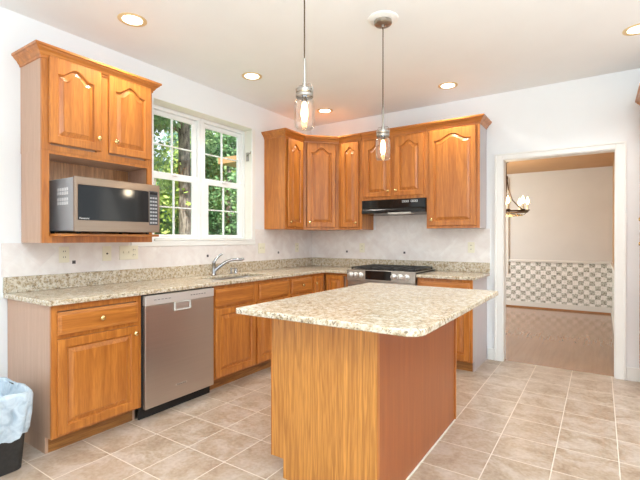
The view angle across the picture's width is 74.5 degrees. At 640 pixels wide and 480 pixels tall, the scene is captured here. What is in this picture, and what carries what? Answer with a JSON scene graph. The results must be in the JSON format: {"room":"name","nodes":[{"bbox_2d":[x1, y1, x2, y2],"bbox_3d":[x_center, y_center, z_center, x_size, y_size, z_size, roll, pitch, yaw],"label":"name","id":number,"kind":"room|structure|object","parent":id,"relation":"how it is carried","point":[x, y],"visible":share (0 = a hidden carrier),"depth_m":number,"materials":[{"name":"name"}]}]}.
{"room":"kitchen","nodes":[
{"label":"kitchen","id":0,"kind":"room"},
{"bbox_2d":[0,6,311,377],"bbox_3d":[-2.347,-0.128,2.526,0.200,2.785,8.002,0,0,34],"label":"wall","id":1,"kind":"structure","parent":0,"point":[17,30],"depth_m":3.00,"materials":[{"name":"white paint"}]},
{"bbox_2d":[11,40,161,166],"bbox_3d":[-1.651,-0.908,3.064,0.356,0.658,0.896,0,0,34],"label":"upper cabinet","id":2,"kind":"object","parent":1,"relation":"attached to","point":[72,103],"visible":1,"depth_m":2.85,"materials":[{"name":"wood"}]},
{"bbox_2d":[21,149,158,242],"bbox_3d":[-1.611,-0.280,3.040,0.452,0.596,0.790,0,0,34],"label":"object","id":3,"kind":"object","parent":1,"relation":"attached to","point":[38,167],"visible":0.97,"depth_m":2.83,"materials":[{"name":"wood"}]},
{"bbox_2d":[49,234,158,236],"bbox_3d":[-1.606,-0.033,3.041,0.443,0.018,0.702,0,0,34],"label":"shelf","id":4,"kind":"object","parent":3,"relation":"attached to","point":[50,235],"depth_m":2.87,"materials":[{"name":"brown wood"}]},
{"bbox_2d":[49,176,159,233],"bbox_3d":[-1.565,-0.225,3.031,0.463,0.364,0.616,0,0,34],"label":"microwave oven","id":5,"kind":"object","parent":3,"relation":"on","point":[78,204],"visible":0.99,"depth_m":2.82,"materials":[{"name":"metal"}]},
{"bbox_2d":[1,229,311,277],"bbox_3d":[-1.093,0.060,4.219,0.010,0.360,3.550,0,0,34],"label":"tile backsplash","id":6,"kind":"structure","parent":1,"relation":"attached to","point":[17,259],"depth_m":3.57,"materials":[{"name":"white tile"}]},
{"bbox_2d":[59,247,68,262],"bbox_3d":[-1.858,0.106,3.056,0.008,0.116,0.072,0,0,34],"label":"outlet plate","id":7,"kind":"object","parent":6,"relation":"attached to","point":[63,251],"visible":1,"depth_m":3.05,"materials":[{"name":"beige plastic"}]},
{"bbox_2d":[102,246,110,260],"bbox_3d":[-1.680,0.107,3.320,0.012,0.116,0.072,0,0,34],"label":"jack plate","id":8,"kind":"object","parent":6,"relation":"attached to","point":[106,250],"visible":1,"depth_m":3.32,"materials":[{"name":"beige plastic"}]},
{"bbox_2d":[119,245,137,259],"bbox_3d":[-1.576,0.104,3.475,0.014,0.116,0.164,0,0,34],"label":"switch plate","id":9,"kind":"object","parent":6,"relation":"attached to","point":[125,252],"visible":1,"depth_m":3.47,"materials":[{"name":"beige plastic"}]},
{"bbox_2d":[258,243,264,252],"bbox_3d":[-0.668,0.095,4.838,0.014,0.116,0.118,0,0,34],"label":"switch plate","id":10,"kind":"object","parent":6,"relation":"attached to","point":[261,246],"visible":1,"depth_m":4.83,"materials":[{"name":"beige plastic"}]},
{"bbox_2d":[295,243,298,251],"bbox_3d":[-0.295,0.096,5.402,0.008,0.116,0.072,0,0,34],"label":"outlet plate","id":11,"kind":"object","parent":6,"relation":"attached to","point":[296,244],"visible":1,"depth_m":5.40,"materials":[{"name":"beige plastic"}]},
{"bbox_2d":[154,104,200,238],"bbox_3d":[-1.417,-0.627,4.049,0.089,1.230,0.636,0,0,34],"label":"window","id":12,"kind":"structure","parent":1,"relation":"in","point":[194,179],"depth_m":4.22,"materials":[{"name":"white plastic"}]},
{"bbox_2d":[131,241,254,246],"bbox_3d":[-1.153,0.031,4.127,0.012,0.046,1.510,0,0,34],"label":"trim","id":13,"kind":"structure","parent":1,"relation":"attached to","point":[153,243],"depth_m":3.99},
{"bbox_2d":[154,98,251,238],"bbox_3d":[-1.161,-0.629,4.263,0.152,1.240,1.288,0,0,34],"label":"trim","id":14,"kind":"structure","parent":1,"relation":"attached to","point":[158,102],"depth_m":4.79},
{"bbox_2d":[154,239,254,240],"bbox_3d":[-1.175,-0.003,4.272,0.216,0.020,1.284,0,0,34],"label":"trim","id":15,"kind":"structure","parent":1,"relation":"attached to","point":[154,239],"depth_m":4.13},
{"bbox_2d":[201,119,244,238],"bbox_3d":[-1.063,-0.629,4.582,0.089,1.230,0.636,0,0,34],"label":"window","id":16,"kind":"structure","parent":1,"relation":"in","point":[239,185],"depth_m":4.59,"materials":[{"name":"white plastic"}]},
{"bbox_2d":[246,151,250,161],"bbox_3d":[-0.798,-0.961,4.771,0.123,0.126,0.031,0,0,34],"label":"curtain bracket","id":17,"kind":"object","parent":1,"relation":"attached to","point":[248,153],"visible":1,"depth_m":4.79,"materials":[{"name":"silver metal"}]},
{"bbox_2d":[251,129,254,238],"bbox_3d":[-0.750,-0.630,4.731,0.013,1.235,0.053,0,0,34],"label":"trim","id":18,"kind":"structure","parent":1,"relation":"attached to","point":[252,130],"depth_m":4.72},
{"bbox_2d":[261,128,305,229],"bbox_3d":[-0.415,-0.684,4.920,0.356,1.119,0.409,0,0,34],"label":"upper cabinet","id":19,"kind":"object","parent":1,"relation":"attached to","point":[283,147],"visible":1,"depth_m":4.82,"materials":[{"name":"brown wood"}]},
{"bbox_2d":[0,0,639,126],"bbox_3d":[0.255,-1.565,0.787,6.454,0.100,8.002,0,0,34],"label":"ceiling","id":20,"kind":"structure","parent":0,"point":[484,47],"depth_m":3.28,"materials":[{"name":"white paint"}]},
{"bbox_2d":[117,12,146,26],"bbox_3d":[-1.295,-1.517,2.905,0.188,0.007,0.188,0,0,34],"label":"recessed light","id":21,"kind":"object","parent":20,"relation":"in","point":[130,19],"visible":1,"depth_m":2.90,"materials":[{"name":"beige"}]},
{"bbox_2d":[242,72,261,79],"bbox_3d":[-0.633,-1.521,3.913,0.188,0.007,0.188,0,0,34],"label":"recessed light","id":22,"kind":"object","parent":20,"relation":"in","point":[248,75],"visible":1,"depth_m":3.91,"materials":[{"name":"beige"}]},
{"bbox_2d":[296,0,312,121],"bbox_3d":[-0.079,-1.040,2.126,0.210,0.958,0.210,0,0,34],"label":"pendant light","id":23,"kind":"object","parent":20,"relation":"hanging from","point":[304,91],"visible":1,"depth_m":2.12,"materials":[{"name":"silver metal"}]},
{"bbox_2d":[302,95,306,102],"bbox_3d":[-0.079,-0.718,2.127,0.028,0.045,0.028,0,0,34],"label":"socket","id":24,"kind":"object","parent":23,"relation":"attached to","point":[304,97],"depth_m":2.12,"materials":[{"name":"silver metal"}]},
{"bbox_2d":[317,108,332,113],"bbox_3d":[0.058,-1.524,4.973,0.188,0.007,0.188,0,0,34],"label":"recessed light","id":25,"kind":"object","parent":20,"relation":"in","point":[323,110],"visible":1,"depth_m":4.95,"materials":[{"name":"beige"}]},
{"bbox_2d":[368,10,397,154],"bbox_3d":[0.433,-1.036,2.892,0.210,0.970,0.210,0,0,34],"label":"pendant light","id":26,"kind":"object","parent":20,"relation":"hanging from","point":[383,19],"visible":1,"depth_m":2.87,"materials":[{"name":"silver metal"}]},
{"bbox_2d":[438,82,457,88],"bbox_3d":[1.262,-1.521,4.152,0.188,0.007,0.188,0,0,34],"label":"recessed light","id":27,"kind":"object","parent":20,"relation":"in","point":[447,85],"visible":1,"depth_m":4.14,"materials":[{"name":"beige"}]},
{"bbox_2d":[622,23,639,35],"bbox_3d":[2.294,-1.518,3.033,0.188,0.007,0.188,0,0,34],"label":"recessed light","id":28,"kind":"object","parent":20,"relation":"in","point":[632,30],"visible":1,"depth_m":3.05,"materials":[{"name":"beige"}]},
{"bbox_2d":[0,306,639,479],"bbox_3d":[0.664,1.293,2.986,8.200,0.060,12.100,0,0,34],"label":"floor","id":29,"kind":"structure","parent":0,"point":[514,420],"depth_m":2.81,"materials":[{"name":"tile"}]},
{"bbox_2d":[0,381,24,476],"bbox_3d":[-1.848,1.054,2.307,0.380,0.424,0.340,0,0,34],"label":"trash can","id":30,"kind":"object","parent":29,"relation":"on","point":[11,454],"visible":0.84,"depth_m":2.28,"materials":[{"name":"black plastic"}]},
{"bbox_2d":[0,377,32,443],"bbox_3d":[-1.847,0.960,2.307,0.412,0.268,0.370,0,0,34],"label":"trash bag","id":31,"kind":"object","parent":30,"relation":"in","point":[16,399],"visible":1,"depth_m":2.28,"materials":[{"name":"plastic"}]},
{"bbox_2d":[8,295,140,453],"bbox_3d":[-1.630,0.823,2.832,0.650,0.882,0.573,0,0,34],"label":"base cabinet","id":32,"kind":"object","parent":29,"relation":"on","point":[80,363],"visible":0.96,"depth_m":2.61,"materials":[{"name":"wood"}]},
{"bbox_2d":[137,287,213,419],"bbox_3d":[-1.288,0.825,3.344,0.616,0.874,0.643,0,0,34],"label":"dishwasher","id":33,"kind":"object","parent":29,"relation":"on","point":[177,365],"visible":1,"depth_m":3.13,"materials":[{"name":"silver metal"}]},
{"bbox_2d":[210,277,288,389],"bbox_3d":[-0.826,0.819,4.039,0.650,0.882,1.012,0,0,34],"label":"base cabinet","id":34,"kind":"object","parent":29,"relation":"on","point":[241,343],"visible":0.49,"depth_m":3.72,"materials":[{"name":"wood"}]},
{"bbox_2d":[289,274,311,297],"bbox_3d":[-0.432,0.817,4.630,0.650,0.882,0.405,0,0,34],"label":"base cabinet","id":35,"kind":"object","parent":29,"relation":"on","point":[298,285],"visible":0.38,"depth_m":4.44,"materials":[{"name":"wood"}]},
{"bbox_2d":[312,273,347,292],"bbox_3d":[0.029,0.815,5.086,0.917,0.882,0.866,0,0,34],"label":"base cabinet","id":36,"kind":"object","parent":29,"relation":"on","point":[321,282],"visible":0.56,"depth_m":4.75,"materials":[{"name":"wood"}]},
{"bbox_2d":[3,265,353,306],"bbox_3d":[-0.713,0.361,3.973,0.915,0.030,3.541,0,0,34],"label":"countertop","id":37,"kind":"structure","parent":36,"relation":"on","point":[72,295],"depth_m":3.20,"materials":[{"name":"beige stone"}]},
{"bbox_2d":[3,257,311,293],"bbox_3d":[-1.086,0.292,4.221,0.020,0.104,3.540,0,0,34],"label":"strip","id":38,"kind":"object","parent":37,"relation":"on","point":[66,280],"visible":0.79,"depth_m":3.46,"materials":[{"name":"beige stone"}]},
{"bbox_2d":[211,253,243,275],"bbox_3d":[-0.911,0.237,4.157,0.326,0.216,0.056,0,0,-24],"label":"faucet","id":39,"kind":"object","parent":37,"relation":"on","point":[214,268],"visible":1,"depth_m":4.11,"materials":[{"name":"silver metal"}]},
{"bbox_2d":[211,276,253,287],"bbox_3d":[-0.814,0.478,4.028,0.342,0.204,0.682,0,0,34],"label":"sink","id":40,"kind":"object","parent":37,"relation":"in","point":[240,276],"visible":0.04,"depth_m":4.23,"materials":[{"name":"silver metal"}]},
{"bbox_2d":[271,319,455,479],"bbox_3d":[0.330,0.823,2.635,0.688,0.882,1.253,0,0,34],"label":"base cabinet","id":41,"kind":"object","parent":29,"relation":"on","point":[347,404],"visible":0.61,"depth_m":2.14,"materials":[{"name":"laminate"}]},
{"bbox_2d":[236,283,497,336],"bbox_3d":[0.394,0.366,2.538,0.997,0.030,1.525,0,0,34],"label":"countertop","id":42,"kind":"structure","parent":41,"relation":"on","point":[390,309],"depth_m":2.19,"materials":[{"name":"stone"}]},
{"bbox_2d":[347,264,434,285],"bbox_3d":[0.781,0.762,4.668,0.786,0.932,0.685,0,0,34],"label":"gas range","id":43,"kind":"object","parent":29,"relation":"on","point":[372,273],"visible":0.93,"depth_m":4.48,"materials":[{"name":"metal"}]},
{"bbox_2d":[348,280,414,285],"bbox_3d":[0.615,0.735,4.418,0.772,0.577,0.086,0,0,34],"label":"oven","id":44,"kind":"object","parent":43,"relation":"in","point":[350,282],"depth_m":4.43,"materials":[{"name":"silver metal"}]},
{"bbox_2d":[359,268,434,273],"bbox_3d":[0.805,0.336,4.702,0.786,0.014,0.598,0,0,34],"label":"cooktop","id":45,"kind":"object","parent":43,"relation":"in","point":[401,270],"depth_m":4.46,"materials":[{"name":"black ceramic"}]},
{"bbox_2d":[417,277,486,371],"bbox_3d":[1.359,0.818,4.327,0.540,0.882,0.650,0,0,34],"label":"base cabinet","id":46,"kind":"object","parent":29,"relation":"on","point":[471,327],"visible":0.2,"depth_m":4.04,"materials":[{"name":"brown wood"}]},
{"bbox_2d":[416,271,489,280],"bbox_3d":[1.376,0.360,4.322,0.570,0.030,0.645,0,0,34],"label":"countertop","id":47,"kind":"structure","parent":46,"relation":"on","point":[457,275],"depth_m":4.18,"materials":[{"name":"beige stone"}]},
{"bbox_2d":[635,83,639,367],"bbox_3d":[2.937,0.012,3.359,0.653,2.500,0.513,0,0,34],"label":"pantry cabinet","id":48,"kind":"object","parent":29,"relation":"on","point":[637,100],"visible":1,"depth_m":3.70,"materials":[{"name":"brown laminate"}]},
{"bbox_2d":[218,152,614,173],"bbox_3d":[1.622,-1.290,6.967,5.371,0.100,3.796,0,0,34],"label":"ceiling","id":49,"kind":"structure","parent":0,"point":[601,159],"depth_m":6.82,"materials":[{"name":"beige paint"}]},
{"bbox_2d":[506,162,528,216],"bbox_3d":[2.916,-0.806,6.586,0.630,0.862,0.630,0,0,42],"label":"chandelier","id":50,"kind":"object","parent":49,"relation":"hanging from","point":[521,210],"visible":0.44,"depth_m":6.48,"materials":[{"name":"brown metal"}]},
{"bbox_2d":[506,196,509,208],"bbox_3d":[2.817,-0.568,6.303,0.052,0.200,0.051,0,0,34],"label":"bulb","id":51,"kind":"object","parent":50,"relation":"on","point":[507,200],"depth_m":6.29,"materials":[{"name":"white glass"}]},
{"bbox_2d":[521,196,524,208],"bbox_3d":[3.046,-0.568,6.316,0.052,0.200,0.051,0,0,34],"label":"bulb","id":52,"kind":"object","parent":50,"relation":"on","point":[522,200],"depth_m":6.30,"materials":[{"name":"white glass"}]},
{"bbox_2d":[312,68,639,367],"bbox_3d":[2.523,-0.133,4.017,6.254,2.785,0.120,0,0,34],"label":"wall","id":53,"kind":"structure","parent":0,"point":[600,109],"depth_m":4.07,"materials":[{"name":"white paint"}]},
{"bbox_2d":[303,135,338,230],"bbox_3d":[-0.025,-0.685,5.260,0.630,1.119,0.630,0,0,34],"label":"upper cabinet","id":54,"kind":"object","parent":53,"relation":"attached to","point":[320,153],"visible":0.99,"depth_m":5.05,"materials":[{"name":"brown wood"}]},
{"bbox_2d":[338,133,373,229],"bbox_3d":[0.428,-0.684,5.122,0.318,1.119,0.356,0,0,34],"label":"upper cabinet","id":55,"kind":"object","parent":53,"relation":"attached to","point":[351,217],"visible":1,"depth_m":5.00,"materials":[{"name":"brown wood"}]},
{"bbox_2d":[360,123,426,200],"bbox_3d":[0.886,-0.850,4.816,0.776,0.786,0.356,0,0,34],"label":"upper cabinet","id":56,"kind":"object","parent":53,"relation":"attached to","point":[400,172],"visible":0.95,"depth_m":4.67,"materials":[{"name":"brown wood"}]},
{"bbox_2d":[362,197,426,215],"bbox_3d":[0.890,-0.373,4.822,0.762,0.164,0.323,0,0,34],"label":"range hood","id":57,"kind":"object","parent":53,"relation":"attached to","point":[409,206],"visible":0.94,"depth_m":4.68,"materials":[{"name":"black metal"}]},
{"bbox_2d":[312,257,489,272],"bbox_3d":[0.843,0.290,5.052,2.267,0.104,0.020,0,0,34],"label":"backsplash","id":58,"kind":"structure","parent":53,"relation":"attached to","point":[344,262],"depth_m":4.88,"materials":[{"name":"beige stone"}]},
{"bbox_2d":[312,214,489,262],"bbox_3d":[0.841,-0.053,5.059,2.279,0.580,0.010,0,0,34],"label":"tile backsplash","id":59,"kind":"structure","parent":53,"relation":"attached to","point":[393,238],"depth_m":4.95,"materials":[{"name":"white tile"}]},
{"bbox_2d":[360,243,364,252],"bbox_3d":[0.525,0.098,5.259,0.072,0.116,0.008,0,0,34],"label":"outlet plate","id":60,"kind":"object","parent":59,"relation":"attached to","point":[362,245],"visible":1,"depth_m":5.25,"materials":[{"name":"beige plastic"}]},
{"bbox_2d":[468,242,474,252],"bbox_3d":[1.626,0.080,4.527,0.072,0.116,0.008,0,0,34],"label":"outlet plate","id":61,"kind":"object","parent":59,"relation":"attached to","point":[471,245],"visible":1,"depth_m":4.52,"materials":[{"name":"beige plastic"}]},
{"bbox_2d":[425,113,491,228],"bbox_3d":[1.458,-0.682,4.436,0.596,1.119,0.356,0,0,34],"label":"upper cabinet","id":62,"kind":"object","parent":53,"relation":"attached to","point":[456,147],"visible":1,"depth_m":4.32,"materials":[{"name":"brown wood"}]},
{"bbox_2d":[494,141,626,379],"bbox_3d":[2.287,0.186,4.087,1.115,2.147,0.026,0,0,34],"label":"trim","id":63,"kind":"structure","parent":53,"relation":"attached to","point":[621,147],"depth_m":3.86,"materials":[{"name":"white wood"}]},
{"bbox_2d":[488,348,639,381],"bbox_3d":[2.308,1.200,4.084,1.288,0.120,0.014,0,0,34],"label":"baseboard","id":64,"kind":"structure","parent":53,"relation":"attached to","point":[632,374],"depth_m":3.76,"materials":[{"name":"white wood"}]},
{"bbox_2d":[507,166,612,306],"bbox_3d":[2.758,-0.050,8.568,5.492,2.590,0.120,0,0,34],"label":"wall","id":65,"kind":"structure","parent":0,"point":[569,217],"depth_m":7.46,"materials":[{"name":"beige paint"}]},
{"bbox_2d":[506,178,508,272],"bbox_3d":[2.888,-0.275,8.421,1.650,1.800,0.080,0,0,34],"label":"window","id":66,"kind":"structure","parent":65,"relation":"in","point":[507,218],"depth_m":7.94,"materials":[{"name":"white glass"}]},
{"bbox_2d":[506,300,610,312],"bbox_3d":[2.660,1.184,8.551,5.352,0.098,0.014,0,0,34],"label":"baseboard","id":67,"kind":"structure","parent":65,"relation":"attached to","point":[508,302],"depth_m":7.47,"materials":[{"name":"white wood"}]},
{"bbox_2d":[506,305,610,314],"bbox_3d":[2.652,1.233,8.539,5.352,0.024,0.016,0,0,34],"label":"trim","id":68,"kind":"structure","parent":65,"relation":"attached to","point":[506,305],"depth_m":7.45,"materials":[{"name":"brown wood"}]},
{"bbox_2d":[506,262,611,307],"bbox_3d":[2.672,0.770,8.553,5.367,0.730,0.004,0,0,34],"label":"wallpaper","id":69,"kind":"object","parent":65,"relation":"attached to","point":[556,283],"depth_m":7.48},
{"bbox_2d":[508,259,609,263],"bbox_3d":[4.227,0.386,7.492,1.611,0.045,0.044,0,0,34],"label":"trim","id":70,"kind":"structure","parent":65,"relation":"attached to","point":[509,260],"depth_m":7.47,"materials":[{"name":"white wood"}]},
{"bbox_2d":[612,155,614,310],"bbox_3d":[3.908,-0.040,5.448,0.120,2.590,3.796,0,0,34],"label":"wall","id":71,"kind":"structure","parent":0,"point":[614,155],"depth_m":6.58,"materials":[{"name":"beige paint"}]},
{"bbox_2d":[611,308,613,330],"bbox_3d":[3.848,1.200,5.492,0.013,0.110,3.758,0,0,34],"label":"baseboard","id":72,"kind":"structure","parent":71,"relation":"attached to","point":[612,316],"depth_m":6.26,"materials":[{"name":"white wood"}]},
{"bbox_2d":[612,271,613,315],"bbox_3d":[3.860,0.780,5.492,0.004,0.730,3.773,0,0,34],"label":"wallpaper","id":73,"kind":"object","parent":71,"relation":"attached to","point":[612,271],"visible":0.21,"depth_m":6.35},
{"label":"outside","id":74,"kind":"structure","parent":0,"visible":0},
{"bbox_3d":[-5.342,2.160,19.185,21.846,0.100,42.000,0,0,34],"label":"lawn","id":75,"kind":"structure","parent":74,"visible":0},
{"bbox_2d":[154,131,175,233],"bbox_3d":[-7.331,-1.464,13.736,4.935,7.188,4.956,0,0,0],"label":"tree","id":76,"kind":"object","parent":75,"relation":"on","point":[161,212],"visible":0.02,"depth_m":14.83,"materials":[{"name":"green plant"}]},
{"bbox_2d":[154,115,190,234],"bbox_3d":[-4.098,-3.315,9.066,4.835,10.919,4.500,0,0,-2],"label":"tree","id":77,"kind":"object","parent":75,"relation":"on","point":[183,129],"visible":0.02,"depth_m":9.83,"materials":[{"name":"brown plant"}]},
{"bbox_2d":[154,124,190,233],"bbox_3d":[-5.359,-1.109,9.377,4.468,6.507,4.780,0,0,42],"label":"tree","id":78,"kind":"object","parent":75,"relation":"on","point":[164,197],"visible":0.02,"depth_m":9.84,"materials":[{"name":"green plant"}]},
{"bbox_2d":[157,122,225,231],"bbox_3d":[-7.182,-2.358,23.359,6.137,8.913,6.110,0,0,-14],"label":"tree","id":79,"kind":"object","parent":75,"relation":"on","point":[174,133],"visible":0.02,"depth_m":22.35,"materials":[{"name":"green plant"}]},
{"bbox_2d":[156,131,236,233],"bbox_3d":[-5.025,-1.607,18.125,5.174,7.445,5.535,0,0,17],"label":"tree","id":80,"kind":"object","parent":75,"relation":"on","point":[175,152],"visible":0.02,"depth_m":17.78,"materials":[{"name":"green plant"}]},
{"bbox_2d":[160,121,236,234],"bbox_3d":[-2.927,-1.631,13.893,4.500,7.520,4.835,0,0,12],"label":"tree","id":81,"kind":"object","parent":75,"relation":"on","point":[212,142],"visible":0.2,"depth_m":13.10,"materials":[{"name":"green plant"}]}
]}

